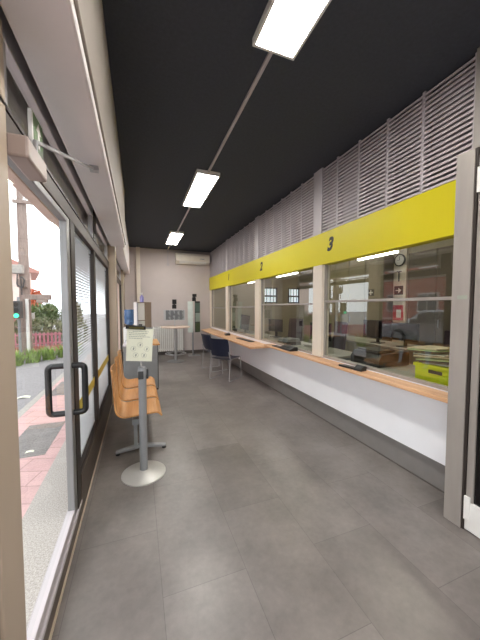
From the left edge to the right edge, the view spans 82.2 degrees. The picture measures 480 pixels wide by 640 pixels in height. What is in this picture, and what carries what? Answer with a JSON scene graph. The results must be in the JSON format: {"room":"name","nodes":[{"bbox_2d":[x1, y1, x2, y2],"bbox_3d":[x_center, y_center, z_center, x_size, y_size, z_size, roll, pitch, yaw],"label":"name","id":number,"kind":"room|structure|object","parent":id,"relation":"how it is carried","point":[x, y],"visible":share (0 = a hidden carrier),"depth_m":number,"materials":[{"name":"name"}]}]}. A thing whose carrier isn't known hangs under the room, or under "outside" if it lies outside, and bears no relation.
{"room":"public hall","nodes":[
{"label":"public hall","id":0,"kind":"room"},
{"bbox_2d":[0,19,26,639],"bbox_3d":[-0.789,0.248,0.854,0.105,2.420,0.165,-1,3,-20],"label":"wall","id":1,"kind":"structure","parent":0,"point":[12,583],"depth_m":0.88,"materials":[{"name":"paint"}]},
{"bbox_2d":[104,242,124,404],"bbox_3d":[-1.528,-0.273,3.007,0.150,3.250,10.880,-1,3,-20],"label":"wall","id":2,"kind":"structure","parent":0,"point":[112,273],"depth_m":4.16,"materials":[{"name":"paint"}]},
{"bbox_2d":[27,108,42,158],"bbox_3d":[-0.868,-0.778,1.172,0.020,0.160,0.130,-1,3,-20],"label":"exit sign","id":3,"kind":"object","parent":2,"relation":"attached to","point":[34,127],"visible":0.59,"depth_m":1.13,"materials":[{"name":"white plastic"}]},
{"bbox_2d":[0,5,92,236],"bbox_3d":[-1.144,-0.923,1.821,0.040,0.335,1.990,-1,3,-20],"label":"window","id":4,"kind":"structure","parent":2,"relation":"in","point":[13,57],"depth_m":1.22,"materials":[{"name":"silver metal"}]},
{"bbox_2d":[7,155,88,639],"bbox_3d":[-0.968,0.338,1.372,0.243,1.930,0.918,-1,3,-20],"label":"door","id":5,"kind":"structure","parent":2,"relation":"in","point":[34,630],"depth_m":1.72,"materials":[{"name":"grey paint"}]},
{"bbox_2d":[6,132,98,181],"bbox_3d":[-0.863,-0.771,1.355,0.090,0.397,0.920,-1,3,-13],"label":"door closer","id":6,"kind":"object","parent":5,"relation":"attached to","point":[25,155],"depth_m":0.99,"materials":[{"name":"silver metal"}]},
{"bbox_2d":[26,500,81,639],"bbox_3d":[-0.982,1.313,1.471,0.075,0.023,1.023,-1,3,-20],"label":"trim","id":7,"kind":"structure","parent":2,"relation":"attached to","point":[48,614],"depth_m":1.39,"materials":[{"name":"grey paint"}]},
{"bbox_2d":[0,96,108,262],"bbox_3d":[-0.828,-0.707,0.982,0.057,0.015,6.640,-1,3,-20],"label":"trim","id":8,"kind":"structure","parent":2,"relation":"attached to","point":[7,109],"depth_m":1.42,"materials":[{"name":"metal"}]},
{"bbox_2d":[0,0,124,247],"bbox_3d":[-0.697,-1.376,1.030,0.205,0.848,6.700,-1,3,-20],"label":"soffit","id":9,"kind":"structure","parent":2,"relation":"attached to","point":[47,34],"depth_m":1.12,"materials":[{"name":"paint"}]},
{"bbox_2d":[6,112,120,284],"bbox_3d":[-1.409,-0.731,2.548,0.050,0.090,9.980,-1,3,-20],"label":"trim","id":10,"kind":"structure","parent":2,"relation":"attached to","point":[50,187],"depth_m":1.73,"materials":[{"name":"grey metal"}]},
{"bbox_2d":[69,219,81,508],"bbox_3d":[-1.139,0.320,1.855,0.060,1.940,0.104,-1,3,-20],"label":"trim","id":11,"kind":"structure","parent":2,"relation":"attached to","point":[71,225],"depth_m":1.85,"materials":[{"name":"metal"}]},
{"bbox_2d":[43,352,122,639],"bbox_3d":[-1.556,1.206,3.069,0.030,0.290,10.880,-1,3,-20],"label":"baseboard","id":12,"kind":"structure","parent":2,"relation":"attached to","point":[88,469],"depth_m":2.16,"materials":[{"name":"metal"}]},
{"bbox_2d":[48,360,123,639],"bbox_3d":[-2.074,1.272,4.525,0.008,0.016,7.800,-1,3,-20],"label":"trim","id":13,"kind":"structure","parent":2,"relation":"attached to","point":[74,546],"depth_m":1.67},
{"bbox_2d":[74,233,98,472],"bbox_3d":[-1.327,0.209,2.364,0.045,1.770,0.990,-1,3,-20],"label":"window","id":14,"kind":"structure","parent":2,"relation":"in","point":[94,383],"depth_m":2.76,"materials":[{"name":"clear glass"}]},
{"bbox_2d":[74,232,94,455],"bbox_3d":[-1.345,0.193,2.356,0.027,1.727,0.880,-1,3,-20],"label":"blind","id":15,"kind":"object","parent":14,"relation":"attached to","point":[82,252],"visible":0.53,"depth_m":2.40,"materials":[{"name":"plastic"}]},
{"bbox_2d":[74,0,125,244],"bbox_3d":[-0.598,-1.398,1.066,0.018,0.808,6.700,-1,3,-20],"label":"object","id":16,"kind":"structure","parent":2,"relation":"attached to","point":[90,15],"depth_m":1.54,"materials":[{"name":"paint"}]},
{"bbox_2d":[96,216,107,259],"bbox_3d":[-1.760,-1.004,3.483,0.040,0.335,1.240,-1,3,-20],"label":"window","id":17,"kind":"structure","parent":2,"relation":"in","point":[99,229],"depth_m":3.58,"materials":[{"name":"clear glass"}]},
{"bbox_2d":[94,252,110,419],"bbox_3d":[-1.742,0.154,3.483,0.045,1.770,1.400,-1,3,-20],"label":"window","id":18,"kind":"structure","parent":2,"relation":"in","point":[107,359],"depth_m":4.06,"materials":[{"name":"clear glass"}]},
{"bbox_2d":[95,256,108,408],"bbox_3d":[-1.760,0.138,3.475,0.027,1.727,1.290,-1,3,-20],"label":"blind","id":19,"kind":"object","parent":18,"relation":"attached to","point":[103,382],"visible":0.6,"depth_m":3.52,"materials":[{"name":"plastic"}]},
{"bbox_2d":[117,285,122,354],"bbox_3d":[-2.867,0.005,6.517,0.045,1.770,1.600,-1,3,-20],"label":"window","id":20,"kind":"structure","parent":2,"relation":"in","point":[119,285],"depth_m":7.22,"materials":[{"name":"clear glass"}]},
{"bbox_2d":[116,223,129,273],"bbox_3d":[-2.652,-1.660,6.206,0.180,0.788,3.980,-1,3,-20],"label":"trim","id":21,"kind":"structure","parent":2,"relation":"attached to","point":[122,254],"depth_m":5.97,"materials":[{"name":"paint"}]},
{"bbox_2d":[117,283,119,349],"bbox_3d":[-8.992,-1.312,22.652,0.100,3.400,31.200,-1,3,-20],"label":"wall","id":22,"kind":"structure","parent":0,"point":[117,283],"depth_m":8.07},
{"bbox_2d":[6,66,118,276],"bbox_3d":[-1.035,-1.128,1.056,0.170,0.550,14.800,-1,3,-20],"label":"roof eave","id":23,"kind":"object","parent":22,"relation":"attached to","point":[17,104],"depth_m":1.71,"materials":[{"name":"concrete"}]},
{"bbox_2d":[8,165,58,229],"bbox_3d":[-1.152,-1.116,1.013,0.080,0.570,14.800,-1,3,-20],"label":"roof eave edge","id":24,"kind":"structure","parent":23,"relation":"attached to","point":[14,179],"depth_m":1.95,"materials":[{"name":"paint"}]},
{"bbox_2d":[124,247,299,351],"bbox_3d":[-0.616,-0.577,9.203,6.250,3.250,0.120,-1,3,-20],"label":"wall","id":25,"kind":"structure","parent":0,"point":[160,283],"depth_m":8.77,"materials":[{"name":"beige paint"}]},
{"bbox_2d":[136,247,140,301],"bbox_3d":[-3.171,-0.524,8.140,0.440,3.248,0.100,-1,3,-20],"label":"trim","id":26,"kind":"structure","parent":25,"relation":"attached to","point":[137,248],"depth_m":8.11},
{"bbox_2d":[175,253,209,264],"bbox_3d":[-1.488,-1.907,8.627,1.060,0.316,0.226,-1,3,-20],"label":"air conditioner","id":27,"kind":"object","parent":25,"relation":"attached to","point":[180,258],"visible":1,"depth_m":8.53,"materials":[{"name":"beige plastic"}]},
{"bbox_2d":[265,287,276,302],"bbox_3d":[1.065,-0.875,9.774,0.550,0.550,0.070,-1,3,-20],"label":"window","id":28,"kind":"structure","parent":25,"relation":"in","point":[270,293],"depth_m":9.79,"materials":[{"name":"clear glass"}]},
{"bbox_2d":[288,288,299,302],"bbox_3d":[1.960,-0.892,10.106,0.480,0.550,0.070,-1,3,-20],"label":"window","id":29,"kind":"structure","parent":25,"relation":"in","point":[293,293],"depth_m":10.11,"materials":[{"name":"clear glass"}]},
{"bbox_2d":[51,352,479,639],"bbox_3d":[1.532,1.345,4.211,6.650,0.100,11.100,-1,3,-20],"label":"floor","id":30,"kind":"structure","parent":0,"point":[265,519],"depth_m":1.79,"materials":[{"name":"grey tile"}]},
{"bbox_2d":[123,309,133,340],"bbox_3d":[-2.761,0.448,6.930,0.305,1.425,0.342,-1,3,-20],"label":"water cooler","id":31,"kind":"object","parent":30,"relation":"on","point":[128,313],"visible":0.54,"depth_m":6.82,"materials":[{"name":"white plastic"}]},
{"bbox_2d":[124,309,133,324],"bbox_3d":[-2.784,-0.040,6.931,0.250,0.450,0.250,-1,3,-20],"label":"bottle","id":32,"kind":"object","parent":31,"relation":"on","point":[128,313],"depth_m":6.83,"materials":[{"name":"blue plastic"}]},
{"bbox_2d":[110,349,165,455],"bbox_3d":[-1.260,0.893,3.420,0.533,0.880,1.490,-1,3,-20],"label":"bench","id":33,"kind":"object","parent":30,"relation":"on","point":[122,409],"visible":0.92,"depth_m":3.01,"materials":[{"name":"brown wood"}]},
{"bbox_2d":[122,339,159,389],"bbox_3d":[-1.873,0.830,5.244,0.622,0.828,0.852,-1,3,-20],"label":"writing desk","id":34,"kind":"object","parent":30,"relation":"on","point":[130,367],"visible":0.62,"depth_m":4.88,"materials":[{"name":"grey paint"}]},
{"bbox_2d":[134,302,151,327],"bbox_3d":[-2.341,0.372,6.643,0.161,1.605,0.384,2,4,37],"label":"tall cabinet","id":35,"kind":"object","parent":30,"relation":"on","point":[142,310],"visible":0.47,"depth_m":6.57,"materials":[{"name":"white metal"}]},
{"bbox_2d":[121,361,165,486],"bbox_3d":[-0.866,0.871,2.455,0.380,1.019,0.380,-1,3,-20],"label":"barrier post","id":36,"kind":"object","parent":30,"relation":"on","point":[145,472],"visible":1,"depth_m":2.43,"materials":[{"name":"metal"}]},
{"bbox_2d":[125,325,152,360],"bbox_3d":[-0.875,0.206,2.397,0.236,0.333,0.074,-1,3,-14],"label":"notice board","id":37,"kind":"object","parent":36,"relation":"attached to","point":[139,344],"visible":1,"depth_m":2.40,"materials":[{"name":"paper"}]},
{"bbox_2d":[153,326,183,351],"bbox_3d":[-2.196,0.638,8.522,0.934,0.890,0.110,-1,3,-20],"label":"radiator","id":38,"kind":"object","parent":30,"relation":"on","point":[158,332],"visible":0.62,"depth_m":8.46,"materials":[{"name":"white metal"}]},
{"bbox_2d":[161,325,189,362],"bbox_3d":[-1.756,0.652,7.516,0.780,0.960,0.780,-1,3,-20],"label":"table","id":39,"kind":"object","parent":30,"relation":"on","point":[175,360],"visible":1,"depth_m":7.47,"materials":[{"name":"grey paint"}]},
{"bbox_2d":[164,299,184,325],"bbox_3d":[-1.780,-0.191,7.463,0.560,0.730,0.078,-1,3,-13],"label":"notice","id":40,"kind":"object","parent":39,"relation":"on","point":[174,314],"visible":1,"depth_m":7.43,"materials":[{"name":"metal"}]},
{"bbox_2d":[188,294,199,355],"bbox_3d":[-1.415,0.148,8.396,0.382,1.880,0.264,-1,3,-20],"label":"stand","id":41,"kind":"object","parent":30,"relation":"on","point":[190,303],"visible":1,"depth_m":8.31,"materials":[{"name":"grey paint"}]},
{"bbox_2d":[201,333,228,371],"bbox_3d":[-0.617,0.747,6.545,0.575,0.858,0.487,-2,3,-34],"label":"chair","id":42,"kind":"object","parent":30,"relation":"on","point":[205,338],"visible":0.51,"depth_m":6.38,"materials":[{"name":"silver metal"}]},
{"bbox_2d":[209,338,241,381],"bbox_3d":[-0.316,0.788,5.701,0.487,0.858,0.575,2,3,30],"label":"chair","id":43,"kind":"object","parent":30,"relation":"on","point":[219,347],"visible":1,"depth_m":5.50,"materials":[{"name":"silver metal"}]},
{"bbox_2d":[224,328,254,332],"bbox_3d":[-0.087,0.699,8.197,0.700,0.800,1.450,-1,3,-20],"label":"office desk","id":44,"kind":"object","parent":30,"relation":"on","point":[239,330],"visible":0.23,"depth_m":8.03,"materials":[{"name":"grey paint"}]},
{"bbox_2d":[240,314,249,332],"bbox_3d":[0.136,0.091,7.476,0.345,0.486,0.180,2,4,38],"label":"monitor","id":45,"kind":"object","parent":44,"relation":"on","point":[245,319],"visible":1,"depth_m":7.45,"materials":[{"name":"black plastic"}]},
{"bbox_2d":[243,332,284,341],"bbox_3d":[0.520,0.779,6.557,0.700,0.800,1.750,-1,3,-20],"label":"office desk","id":46,"kind":"object","parent":30,"relation":"on","point":[266,336],"visible":0.05,"depth_m":6.22,"materials":[{"name":"grey paint"}]},
{"bbox_2d":[269,319,282,337],"bbox_3d":[0.821,0.187,6.293,0.180,0.410,0.400,-3,4,-43],"label":"monitor","id":47,"kind":"object","parent":46,"relation":"on","point":[276,325],"visible":0.96,"depth_m":6.26,"materials":[{"name":"black plastic"}]},
{"bbox_2d":[288,318,302,340],"bbox_3d":[1.232,0.565,6.905,0.568,1.194,0.590,-2,4,-37],"label":"office chair","id":48,"kind":"object","parent":30,"relation":"on","point":[295,329],"visible":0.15,"depth_m":6.99,"materials":[{"name":"black plastic"}]},
{"bbox_2d":[290,341,351,359],"bbox_3d":[1.198,0.869,4.731,0.700,0.800,1.750,-1,3,-20],"label":"office desk","id":49,"kind":"object","parent":30,"relation":"on","point":[338,353],"visible":0.06,"depth_m":4.28,"materials":[{"name":"grey paint"}]},
{"bbox_2d":[278,337,300,344],"bbox_3d":[0.911,0.395,5.109,0.344,0.110,0.313,-1,3,-20],"label":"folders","id":50,"kind":"object","parent":49,"relation":"on","point":[289,340],"visible":0.91,"depth_m":5.01,"materials":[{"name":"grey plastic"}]},
{"bbox_2d":[329,264,335,334],"bbox_3d":[2.759,-0.273,8.100,0.375,2.750,0.472,-1,3,-20],"label":"tall cabinet","id":51,"kind":"object","parent":30,"relation":"on","point":[332,266],"visible":0.09,"depth_m":7.90,"materials":[{"name":"metal"}]},
{"bbox_2d":[332,321,347,349],"bbox_3d":[1.792,0.632,5.544,0.568,1.194,0.590,0,3,-9],"label":"office chair","id":52,"kind":"object","parent":30,"relation":"on","point":[340,328],"visible":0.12,"depth_m":5.50,"materials":[{"name":"black plastic"}]},
{"bbox_2d":[334,261,349,350],"bbox_3d":[2.938,-0.249,7.617,0.375,2.750,0.542,-1,3,-20],"label":"tall cabinet","id":53,"kind":"object","parent":30,"relation":"on","point":[341,269],"visible":0.2,"depth_m":7.50,"materials":[{"name":"grey paint"}]},
{"bbox_2d":[348,259,365,351],"bbox_3d":[3.129,-0.224,7.102,0.375,2.750,0.542,-1,3,-20],"label":"tall cabinet","id":54,"kind":"object","parent":30,"relation":"on","point":[357,269],"visible":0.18,"depth_m":7.02,"materials":[{"name":"metal"}]},
{"bbox_2d":[328,335,420,364],"bbox_3d":[2.721,0.827,5.801,0.700,0.780,2.300,-1,3,-20],"label":"office desk","id":55,"kind":"object","parent":30,"relation":"on","point":[388,344],"visible":0.2,"depth_m":5.36,"materials":[{"name":"grey paint"}]},
{"bbox_2d":[363,320,392,343],"bbox_3d":[2.731,0.228,5.455,0.180,0.450,0.600,-2,3,-32],"label":"monitor","id":56,"kind":"object","parent":55,"relation":"on","point":[378,329],"visible":0.95,"depth_m":5.43,"materials":[{"name":"black plastic"}]},
{"bbox_2d":[391,322,419,347],"bbox_3d":[2.940,0.265,4.894,0.180,0.430,0.500,-1,3,-26],"label":"monitor","id":57,"kind":"object","parent":55,"relation":"on","point":[405,332],"visible":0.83,"depth_m":4.86,"materials":[{"name":"black plastic"}]},
{"bbox_2d":[364,254,393,348],"bbox_3d":[3.320,-0.198,6.587,0.375,2.750,0.542,-1,3,-20],"label":"tall cabinet","id":58,"kind":"object","parent":30,"relation":"on","point":[379,275],"visible":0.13,"depth_m":6.36,"materials":[{"name":"metal"}]},
{"bbox_2d":[348,360,414,377],"bbox_3d":[1.884,0.960,2.881,0.700,0.800,1.700,-1,3,-20],"label":"office desk","id":59,"kind":"object","parent":30,"relation":"on","point":[408,370],"visible":0.02,"depth_m":3.06,"materials":[{"name":"grey paint"}]},
{"bbox_2d":[351,346,408,367],"bbox_3d":[1.719,0.441,3.409,0.485,0.185,0.450,-1,3,-20],"label":"printer","id":60,"kind":"object","parent":59,"relation":"on","point":[379,357],"visible":0.98,"depth_m":3.24,"materials":[{"name":"black plastic"}]},
{"bbox_2d":[358,347,394,352],"bbox_3d":[1.660,0.358,3.356,0.270,0.015,0.300,-1,3,-20],"label":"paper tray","id":61,"kind":"object","parent":60,"relation":"on","point":[363,349],"depth_m":3.30,"materials":[{"name":"grey plastic"}]},
{"bbox_2d":[413,361,448,385],"bbox_3d":[1.880,0.491,2.494,0.344,0.175,0.404,-1,3,-20],"label":"plastic crate","id":62,"kind":"object","parent":59,"relation":"on","point":[428,372],"visible":0.38,"depth_m":2.47,"materials":[{"name":"plastic"}]},
{"bbox_2d":[422,362,448,366],"bbox_3d":[1.893,0.394,2.485,0.290,0.034,0.308,-1,3,-20],"label":"bundle","id":63,"kind":"object","parent":62,"relation":"in","point":[422,362],"visible":0.14,"depth_m":2.44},
{"bbox_2d":[419,360,448,364],"bbox_3d":[1.853,0.375,2.494,0.280,0.034,0.300,-2,3,-33],"label":"bundle","id":64,"kind":"object","parent":63,"relation":"on","point":[423,361],"visible":0.21,"depth_m":2.44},
{"bbox_2d":[416,357,448,361],"bbox_3d":[1.845,0.355,2.539,0.280,0.035,0.300,-2,4,-37],"label":"bundle","id":65,"kind":"object","parent":64,"relation":"on","point":[419,358],"visible":0.36,"depth_m":2.49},
{"bbox_2d":[413,354,448,358],"bbox_3d":[1.845,0.335,2.573,0.280,0.033,0.300,-2,4,-38],"label":"bundle","id":66,"kind":"object","parent":65,"relation":"on","point":[417,355],"visible":0.36,"depth_m":2.50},
{"bbox_2d":[413,352,449,356],"bbox_3d":[1.869,0.317,2.579,0.280,0.030,0.300,-1,3,-16],"label":"bundle","id":67,"kind":"object","parent":66,"relation":"on","point":[422,353],"visible":0.5,"depth_m":2.54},
{"bbox_2d":[407,349,449,352],"bbox_3d":[1.844,0.295,2.649,0.280,0.033,0.300,0,3,-4],"label":"bundle","id":68,"kind":"object","parent":67,"relation":"on","point":[407,349],"visible":0.43,"depth_m":2.53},
{"bbox_2d":[407,348,449,351],"bbox_3d":[1.820,0.280,2.599,0.284,0.030,0.303,-1,3,-20],"label":"bundle","id":69,"kind":"object","parent":68,"relation":"on","point":[407,348],"visible":0.5,"depth_m":2.48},
{"bbox_2d":[407,345,449,349],"bbox_3d":[1.821,0.262,2.600,0.280,0.030,0.300,-1,3,-17],"label":"bundle","id":70,"kind":"object","parent":69,"relation":"on","point":[428,347],"visible":0.86,"depth_m":2.57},
{"bbox_2d":[407,248,437,345],"bbox_3d":[3.735,-0.072,5.546,0.325,2.600,0.592,-1,3,-20],"label":"tall cabinet","id":71,"kind":"object","parent":30,"relation":"on","point":[423,265],"visible":0.48,"depth_m":5.42,"materials":[{"name":"grey paint"}]},
{"bbox_2d":[435,245,453,345],"bbox_3d":[3.943,-0.044,4.984,0.325,2.600,0.592,-1,3,-20],"label":"tall cabinet","id":72,"kind":"object","parent":30,"relation":"on","point":[445,254],"visible":0.31,"depth_m":5.06,"materials":[{"name":"metal"}]},
{"bbox_2d":[102,0,479,251],"bbox_3d":[1.509,-2.025,4.037,6.700,0.150,11.100,-1,3,-20],"label":"ceiling","id":73,"kind":"structure","parent":0,"point":[182,71],"depth_m":2.25,"materials":[{"name":"paint"}]},
{"bbox_2d":[165,231,183,244],"bbox_3d":[-1.678,-2.070,6.985,0.310,0.050,1.240,-1,3,-20],"label":"ceiling light","id":74,"kind":"object","parent":73,"relation":"attached to","point":[174,237],"visible":1,"depth_m":6.80,"materials":[{"name":"white plastic"}]},
{"bbox_2d":[182,169,219,207],"bbox_3d":[-0.619,-1.930,4.128,0.310,0.050,1.240,-1,3,-20],"label":"ceiling light","id":75,"kind":"object","parent":73,"relation":"attached to","point":[203,182],"visible":0.98,"depth_m":3.94,"materials":[{"name":"white plastic"}]},
{"bbox_2d":[208,52,272,171],"bbox_3d":[-0.089,-1.876,2.699,0.026,0.018,1.810,-1,3,-20],"label":"cable conduit","id":76,"kind":"object","parent":73,"relation":"attached to","point":[269,55],"visible":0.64,"depth_m":2.35,"materials":[{"name":"metal"}]},
{"bbox_2d":[252,0,331,60],"bbox_3d":[0.441,-1.790,1.272,0.310,0.050,1.240,-1,3,-20],"label":"ceiling light","id":77,"kind":"object","parent":73,"relation":"attached to","point":[284,26],"visible":1,"depth_m":1.67,"materials":[{"name":"white plastic"}]},
{"bbox_2d":[211,327,447,465],"bbox_3d":[0.397,0.681,5.562,0.100,0.595,7.520,-1,3,-20],"label":"wall","id":78,"kind":"structure","parent":0,"point":[418,422],"depth_m":2.89,"materials":[{"name":"paint"}]},
{"bbox_2d":[226,286,231,331],"bbox_3d":[-0.293,-0.295,7.292,0.120,1.185,0.210,-1,3,-20],"label":"trim","id":79,"kind":"structure","parent":78,"relation":"attached to","point":[227,287],"depth_m":7.21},
{"bbox_2d":[201,328,268,348],"bbox_3d":[-0.384,0.387,6.922,0.410,0.038,4.358,-1,3,-20],"label":"countertop","id":80,"kind":"structure","parent":78,"relation":"attached to","point":[232,338],"depth_m":5.90,"materials":[{"name":"brown wood"}]},
{"bbox_2d":[229,286,254,337],"bbox_3d":[0.047,-0.250,6.374,0.050,1.185,1.750,-1,3,-20],"label":"window","id":81,"kind":"structure","parent":78,"relation":"in","point":[230,306],"depth_m":7.15,"materials":[{"name":"metal"}]},
{"bbox_2d":[255,279,264,339],"bbox_3d":[0.388,-0.205,5.456,0.120,1.185,0.210,-1,3,-20],"label":"trim","id":82,"kind":"structure","parent":78,"relation":"attached to","point":[258,281],"depth_m":5.37,"materials":[{"name":"paint"}]},
{"bbox_2d":[261,279,312,353],"bbox_3d":[0.728,-0.160,4.538,0.050,1.185,1.750,-1,3,-20],"label":"window","id":83,"kind":"structure","parent":78,"relation":"in","point":[262,304],"depth_m":5.06,"materials":[{"name":"metal"}]},
{"bbox_2d":[312,265,329,356],"bbox_3d":[1.065,-0.116,3.630,0.120,1.185,0.190,-1,3,-20],"label":"trim","id":84,"kind":"structure","parent":78,"relation":"attached to","point":[318,271],"depth_m":3.57,"materials":[{"name":"paint"}]},
{"bbox_2d":[226,355,444,492],"bbox_3d":[0.413,1.102,5.588,0.045,0.250,7.520,-1,3,-20],"label":"baseboard","id":85,"kind":"structure","parent":78,"relation":"attached to","point":[428,469],"depth_m":2.98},
{"bbox_2d":[264,344,447,403],"bbox_3d":[1.038,0.514,3.445,0.160,0.035,3.115,-1,3,-20],"label":"countertop","id":86,"kind":"structure","parent":78,"relation":"attached to","point":[442,396],"depth_m":2.54,"materials":[{"name":"brown wood"}]},
{"bbox_2d":[339,364,366,371],"bbox_3d":[1.211,0.494,2.956,0.106,0.054,0.309,-1,3,-26],"label":"card reader","id":87,"kind":"object","parent":86,"relation":"on","point":[357,367],"visible":1,"depth_m":2.87,"materials":[{"name":"black plastic"}]},
{"bbox_2d":[323,265,451,390],"bbox_3d":[1.386,-0.073,2.763,0.050,1.185,1.660,-1,3,-20],"label":"window","id":88,"kind":"structure","parent":78,"relation":"in","point":[326,301],"depth_m":2.80,"materials":[{"name":"metal"}]},
{"bbox_2d":[443,147,479,528],"bbox_3d":[1.518,0.156,1.872,0.100,2.505,0.107,-1,3,-20],"label":"trim","id":89,"kind":"structure","parent":78,"relation":"attached to","point":[465,170],"depth_m":1.85,"materials":[{"name":"metal"}]},
{"bbox_2d":[463,166,479,537],"bbox_3d":[1.688,0.199,1.367,0.063,2.452,0.929,-1,3,-20],"label":"door","id":90,"kind":"structure","parent":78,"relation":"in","point":[471,510],"depth_m":1.79,"materials":[{"name":"metal"}]},
{"bbox_2d":[299,238,453,342],"bbox_3d":[3.613,-0.444,6.497,0.100,3.250,7.900,-1,3,-20],"label":"wall","id":91,"kind":"structure","parent":0,"point":[306,276],"depth_m":9.64,"materials":[{"name":"paint"}]},
{"bbox_2d":[393,305,402,320],"bbox_3d":[3.561,-0.164,6.203,0.010,0.340,0.260,-1,3,-20],"label":"safety sign","id":92,"kind":"object","parent":91,"relation":"attached to","point":[397,309],"visible":1,"depth_m":6.19,"materials":[{"name":"red plastic"}]},
{"bbox_2d":[394,254,405,265],"bbox_3d":[3.555,-1.332,6.122,0.035,0.270,0.270,-1,3,-20],"label":"wall clock","id":93,"kind":"object","parent":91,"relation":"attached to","point":[400,259],"visible":1,"depth_m":6.11,"materials":[{"name":"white plastic"}]},
{"bbox_2d":[392,247,410,350],"bbox_3d":[3.620,-0.428,6.191,0.100,3.249,0.320,-1,3,-20],"label":"trim","id":94,"kind":"structure","parent":91,"relation":"attached to","point":[403,277],"depth_m":6.08,"materials":[{"name":"paint"}]},
{"bbox_2d":[473,47,479,148],"bbox_3d":[1.704,-0.212,1.783,0.200,3.249,0.375,-1,3,-20],"label":"wall pier","id":95,"kind":"object","parent":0,"point":[476,140],"visible":0.11,"depth_m":1.87,"materials":[{"name":"paint"}]},
{"bbox_2d":[209,180,455,289],"bbox_3d":[0.357,-0.997,5.462,0.106,0.395,7.525,-1,3,-20],"label":"fascia sign","id":96,"kind":"object","parent":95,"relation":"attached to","point":[427,217],"visible":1,"depth_m":2.79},
{"bbox_2d":[210,52,476,277],"bbox_3d":[0.371,-1.606,5.438,0.115,0.824,7.524,-1,3,-20],"label":"louvered grille","id":97,"kind":"object","parent":96,"relation":"on","point":[416,153],"visible":0.94,"depth_m":2.72,"materials":[{"name":"metal"}]},
{"label":"outside","id":98,"kind":"structure","parent":0,"visible":0},
{"bbox_2d":[16,314,105,411],"bbox_3d":[-36.825,1.034,10.949,58.500,0.260,74.000,-1,3,-20],"label":"ground","id":99,"kind":"structure","parent":98,"point":[30,380],"depth_m":5.87,"materials":[{"name":"concrete"}]},
{"bbox_2d":[13,297,22,354],"bbox_3d":[-5.674,0.264,7.060,0.170,1.720,0.287,-1,3,-20],"label":"traffic light","id":100,"kind":"object","parent":99,"relation":"on","point":[17,305],"visible":0.78,"depth_m":7.03,"materials":[{"name":"grey paint"}]},
{"bbox_2d":[15,349,27,365],"bbox_3d":[-5.457,0.919,6.717,0.547,0.425,0.586,2,3,32],"label":"leaf plant","id":101,"kind":"object","parent":99,"relation":"on","point":[20,359],"visible":0.47,"depth_m":6.68,"materials":[{"name":"green plant"}]},
{"bbox_2d":[12,259,39,300],"bbox_3d":[-23.664,-2.985,26.128,7.200,6.400,9.300,-2,4,-38],"label":"house","id":102,"kind":"structure","parent":99,"relation":"on","point":[34,273],"depth_m":24.26,"materials":[{"name":"paint"}]},
{"bbox_2d":[19,348,43,363],"bbox_3d":[-5.309,0.897,7.096,0.574,0.433,0.588,2,4,38],"label":"leaf plant","id":103,"kind":"object","parent":99,"relation":"on","point":[33,356],"visible":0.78,"depth_m":7.03,"materials":[{"name":"green plant"}]},
{"bbox_2d":[12,189,51,360],"bbox_3d":[-5.481,-1.377,7.353,0.950,4.970,0.454,-1,3,-20],"label":"utility pole","id":104,"kind":"object","parent":99,"relation":"on","point":[22,268],"visible":0.69,"depth_m":7.25,"materials":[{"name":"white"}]},
{"bbox_2d":[22,294,51,302],"bbox_3d":[-5.438,-0.572,7.377,0.620,0.220,0.150,-1,3,-20],"label":"shelf","id":105,"kind":"object","parent":104,"relation":"attached to","point":[26,298],"depth_m":7.32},
{"bbox_2d":[15,332,62,351],"bbox_3d":[-7.282,0.787,8.335,3.200,0.710,0.160,-2,3,-29],"label":"railing fence","id":106,"kind":"object","parent":99,"relation":"on","point":[55,334],"visible":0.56,"depth_m":8.87,"materials":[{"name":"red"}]},
{"bbox_2d":[31,303,59,329],"bbox_3d":[-8.724,0.034,12.349,1.241,1.682,1.298,-1,3,-20],"label":"tree","id":107,"kind":"object","parent":99,"relation":"on","point":[48,310],"visible":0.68,"depth_m":12.02,"materials":[{"name":"green plant"}]},
{"bbox_2d":[40,346,60,359],"bbox_3d":[-5.191,0.885,7.443,0.620,0.423,0.611,-1,3,-20],"label":"leaf plant","id":108,"kind":"object","parent":99,"relation":"on","point":[48,354],"visible":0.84,"depth_m":7.41,"materials":[{"name":"green plant"}]},
{"bbox_2d":[14,316,88,345],"bbox_3d":[-7.169,0.424,9.419,3.569,1.190,0.746,-1,3,-20],"label":"hedge","id":109,"kind":"object","parent":99,"relation":"on","point":[36,328],"visible":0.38,"depth_m":9.52,"materials":[{"name":"green plant"}]},
{"bbox_2d":[18,337,104,418],"bbox_3d":[-6.937,0.788,14.549,0.100,0.200,48.000,-1,3,-20],"label":"kerb","id":110,"kind":"object","parent":99,"relation":"on","point":[31,403],"depth_m":4.14,"materials":[{"name":"concrete"}]},
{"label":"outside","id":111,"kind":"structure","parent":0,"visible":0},
{"bbox_2d":[22,440,67,628],"bbox_3d":[-1.262,1.417,1.737,0.270,0.200,20.000,-1,3,-20],"label":"pavement","id":112,"kind":"structure","parent":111,"point":[42,522],"depth_m":1.77,"materials":[{"name":"concrete"}]},
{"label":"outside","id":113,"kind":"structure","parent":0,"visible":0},
{"bbox_2d":[18,355,91,517],"bbox_3d":[-6.571,0.781,14.684,0.680,0.200,48.000,-1,3,-20],"label":"sidewalk","id":114,"kind":"structure","parent":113,"point":[33,470],"depth_m":2.62,"materials":[{"name":"tile"}]},
{"bbox_2d":[19,421,64,457],"bbox_3d":[-2.160,1.282,2.918,0.370,0.052,0.810,-1,3,-20],"label":"path patch","id":115,"kind":"object","parent":114,"relation":"on","point":[38,438],"visible":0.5,"depth_m":2.92,"materials":[{"name":"concrete"}]},
{"bbox_2d":[52,381,63,395],"bbox_3d":[-2.925,1.190,4.793,0.520,0.052,0.900,-1,3,-20],"label":"path","id":116,"kind":"structure","parent":114,"relation":"on","point":[59,390],"depth_m":4.58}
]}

